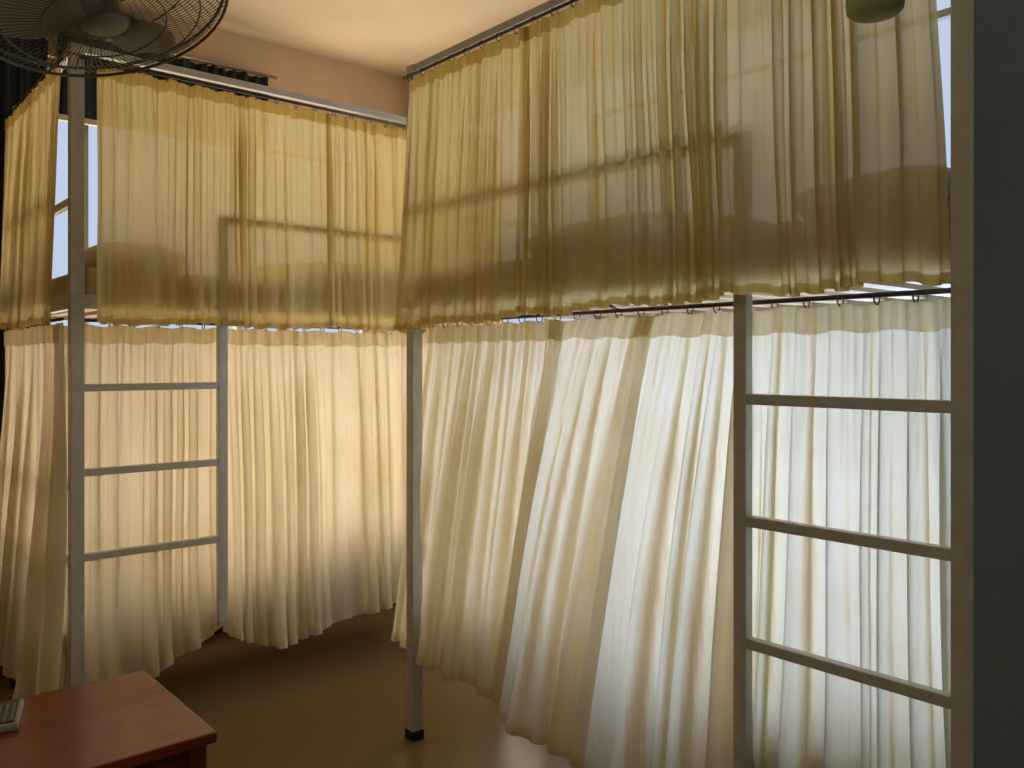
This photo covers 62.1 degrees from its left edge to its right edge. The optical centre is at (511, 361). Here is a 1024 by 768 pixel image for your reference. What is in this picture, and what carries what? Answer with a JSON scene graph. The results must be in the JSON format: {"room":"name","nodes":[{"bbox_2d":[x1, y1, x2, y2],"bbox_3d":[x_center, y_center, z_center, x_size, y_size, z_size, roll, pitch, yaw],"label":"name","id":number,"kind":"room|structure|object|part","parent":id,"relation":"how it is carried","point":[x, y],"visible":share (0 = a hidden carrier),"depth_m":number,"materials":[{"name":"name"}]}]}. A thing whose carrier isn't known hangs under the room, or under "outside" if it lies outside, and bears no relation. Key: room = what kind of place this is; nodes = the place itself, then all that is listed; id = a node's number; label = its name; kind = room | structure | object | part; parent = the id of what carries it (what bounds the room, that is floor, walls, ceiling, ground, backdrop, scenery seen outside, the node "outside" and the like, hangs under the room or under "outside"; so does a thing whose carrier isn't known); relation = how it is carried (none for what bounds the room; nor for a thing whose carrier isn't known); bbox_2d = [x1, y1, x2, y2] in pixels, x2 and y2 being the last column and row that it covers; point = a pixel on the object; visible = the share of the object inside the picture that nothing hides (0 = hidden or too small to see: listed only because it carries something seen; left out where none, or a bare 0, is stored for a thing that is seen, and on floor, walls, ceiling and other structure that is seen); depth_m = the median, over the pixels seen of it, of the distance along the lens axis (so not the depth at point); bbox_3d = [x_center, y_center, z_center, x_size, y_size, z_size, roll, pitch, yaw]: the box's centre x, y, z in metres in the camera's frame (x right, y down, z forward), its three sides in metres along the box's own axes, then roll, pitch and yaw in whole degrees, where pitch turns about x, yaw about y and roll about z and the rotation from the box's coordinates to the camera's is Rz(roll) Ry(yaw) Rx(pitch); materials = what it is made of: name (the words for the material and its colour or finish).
{"room":"dormitory","nodes":[
{"label":"dormitory","id":0,"kind":"room"},
{"bbox_2d":[0,0,228,77],"bbox_3d":[-0.921,-1.207,1.900,0.559,1.027,0.544,0,0,-41],"label":"ceiling fan","id":1,"kind":"object","parent":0,"point":[20,19],"depth_m":1.92,"materials":[{"name":"black metal"}]},
{"bbox_2d":[48,4,405,333],"bbox_3d":[-2.596,-0.160,3.564,5.400,3.120,0.150,0,0,-41],"label":"wall","id":2,"kind":"structure","parent":0,"point":[298,71],"depth_m":4.71,"materials":[{"name":"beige paint"}]},
{"bbox_2d":[0,626,223,679],"bbox_3d":[-2.543,1.355,3.502,5.100,0.090,0.012,0,0,-41],"label":"baseboard","id":3,"kind":"structure","parent":2,"relation":"attached to","point":[220,630],"depth_m":3.76,"materials":[{"name":"paint"}]},
{"bbox_2d":[67,29,276,79],"bbox_3d":[-1.955,-1.515,3.969,1.800,0.018,0.069,0,0,-41],"label":"rod","id":4,"kind":"object","parent":2,"relation":"attached to","point":[183,56],"visible":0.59,"depth_m":4.34,"materials":[{"name":"metal"}]},
{"bbox_2d":[0,34,47,438],"bbox_3d":[-2.273,-0.122,3.661,0.482,2.764,0.061,0,0,-41],"label":"drape","id":5,"kind":"object","parent":4,"relation":"hanging from","point":[15,82],"visible":0.08,"depth_m":3.71,"materials":[{"name":"fabric"}]},
{"bbox_2d":[57,31,268,119],"bbox_3d":[-1.675,-1.297,4.175,1.017,0.414,0.061,0,0,-41],"label":"window valance","id":6,"kind":"object","parent":4,"relation":"hanging from","point":[90,83],"visible":0.18,"depth_m":4.04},
{"bbox_2d":[48,59,367,332],"bbox_3d":[-1.750,-0.275,4.283,2.320,2.250,0.060,0,0,-41],"label":"window","id":7,"kind":"structure","parent":2,"relation":"in","point":[49,60],"depth_m":4.02,"materials":[{"name":"paint"}]},
{"bbox_2d":[0,605,572,767],"bbox_3d":[-0.489,1.450,1.108,5.400,0.100,6.620,0,0,-41],"label":"floor","id":8,"kind":"structure","parent":0,"point":[334,698],"depth_m":3.46,"materials":[{"name":"tile"}]},
{"bbox_2d":[0,670,216,767],"bbox_3d":[-1.382,1.175,2.032,1.148,0.450,0.585,0,0,-41],"label":"table","id":9,"kind":"object","parent":8,"relation":"on","point":[130,720],"visible":1,"depth_m":2.19,"materials":[{"name":"red paint"}]},
{"bbox_2d":[0,699,23,732],"bbox_3d":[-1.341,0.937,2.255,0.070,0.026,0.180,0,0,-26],"label":"keyboard","id":10,"kind":"object","parent":9,"relation":"on","point":[10,711],"visible":1,"depth_m":2.23,"materials":[{"name":"plastic"}]},
{"bbox_3d":[-0.816,1.189,2.189,0.045,0.422,0.045,0,0,-41],"label":"leg","id":11,"kind":"part","parent":9,"relation":"part of","materials":[{"name":"paint"}]},
{"bbox_2d":[6,42,504,688],"bbox_3d":[-1.097,0.150,3.912,1.980,2.500,1.041,0,0,-41],"label":"bunk bed","id":12,"kind":"object","parent":8,"relation":"on","point":[78,308],"visible":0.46,"depth_m":2.95,"materials":[{"name":"paint"}]},
{"bbox_2d":[0,68,60,330],"bbox_3d":[-1.886,-0.580,3.289,0.075,0.909,0.915,0,0,-41],"label":"curtain","id":13,"kind":"object","parent":12,"relation":"hanging from","point":[31,136],"visible":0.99,"depth_m":3.22,"materials":[{"name":"fabric"}]},
{"bbox_2d":[0,323,66,698],"bbox_3d":[-1.869,0.518,3.199,0.154,1.304,1.011,0,0,-41],"label":"curtain","id":14,"kind":"object","parent":12,"relation":"hanging from","point":[33,441],"visible":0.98,"depth_m":3.03,"materials":[{"name":"fabric"}]},
{"bbox_2d":[51,267,96,298],"bbox_3d":[-1.099,-0.277,3.932,1.830,0.120,0.900,0,0,-41],"label":"mattress","id":15,"kind":"object","parent":12,"relation":"on","point":[59,284],"visible":0.14,"depth_m":3.19,"materials":[{"name":"fabric"}]},
{"bbox_2d":[85,245,96,268],"bbox_3d":[-1.534,-0.400,3.401,0.360,0.124,0.540,0,0,-41],"label":"pillow","id":16,"kind":"object","parent":15,"relation":"on","point":[91,252],"visible":0.03,"depth_m":3.20,"materials":[{"name":"fabric"}]},
{"bbox_2d":[59,324,425,688],"bbox_3d":[-0.824,0.519,3.540,1.972,1.307,0.131,0,0,-41],"label":"curtain","id":17,"kind":"object","parent":12,"relation":"hanging from","point":[317,419],"visible":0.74,"depth_m":3.38,"materials":[{"name":"fabric"}]},
{"bbox_2d":[97,69,501,331],"bbox_3d":[-0.740,-0.580,3.531,1.843,0.909,0.068,0,0,-41],"label":"curtain","id":18,"kind":"object","parent":12,"relation":"hanging from","point":[219,208],"visible":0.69,"depth_m":3.27,"materials":[{"name":"fabric"}]},
{"bbox_2d":[403,0,973,767],"bbox_3d":[0.635,0.150,2.725,1.061,2.500,2.018,0,0,-41],"label":"bunk bed","id":19,"kind":"object","parent":8,"relation":"on","point":[960,553],"visible":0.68,"depth_m":1.93,"materials":[{"name":"paint"}]},
{"bbox_2d":[391,297,950,767],"bbox_3d":[0.182,0.502,2.451,0.280,1.271,2.114,0,0,-41],"label":"curtain","id":20,"kind":"object","parent":19,"relation":"hanging from","point":[576,507],"visible":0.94,"depth_m":2.20,"materials":[{"name":"fabric"}]},
{"bbox_2d":[394,0,950,330],"bbox_3d":[0.211,-0.573,2.390,0.078,0.922,1.963,0,0,-41],"label":"curtain","id":21,"kind":"object","parent":19,"relation":"hanging from","point":[596,153],"visible":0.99,"depth_m":2.16,"materials":[{"name":"fabric"}]},
{"bbox_2d":[948,201,950,243],"bbox_3d":[0.640,-0.277,2.744,0.920,0.120,1.868,0,0,-41],"label":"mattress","id":22,"kind":"object","parent":19,"relation":"on","point":[949,202],"visible":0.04,"depth_m":1.74,"materials":[{"name":"fabric"}]},
{"bbox_2d":[947,167,950,200],"bbox_3d":[0.995,-0.402,2.160,0.560,0.127,0.400,0,0,-41],"label":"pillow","id":23,"kind":"object","parent":22,"relation":"on","point":[948,168],"visible":0.02,"depth_m":1.91,"materials":[{"name":"fabric"}]},
{"bbox_2d":[119,0,584,76],"bbox_3d":[-0.489,-1.770,1.108,5.400,0.100,6.620,0,0,-41],"label":"ceiling","id":24,"kind":"structure","parent":0,"point":[388,36],"depth_m":4.31,"materials":[{"name":"paint"}]},
{"bbox_2d":[845,0,904,23],"bbox_3d":[0.692,-1.188,1.620,0.106,1.064,0.106,0,0,-41],"label":"pendant lamp","id":25,"kind":"object","parent":24,"relation":"hanging from","point":[858,11],"visible":1,"depth_m":1.60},
{"bbox_2d":[422,1,584,332],"bbox_3d":[0.636,-0.160,3.828,0.150,3.120,3.656,0,0,-41],"label":"wall","id":26,"kind":"structure","parent":0,"point":[584,1],"depth_m":4.46,"materials":[{"name":"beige paint"}]},
{"bbox_2d":[974,0,1023,767],"bbox_3d":[2.254,-0.160,1.053,1.308,3.120,2.664,0,0,-41],"label":"wall partition","id":27,"kind":"structure","parent":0,"point":[998,24],"depth_m":1.60,"materials":[{"name":"grey paint"}]}
]}

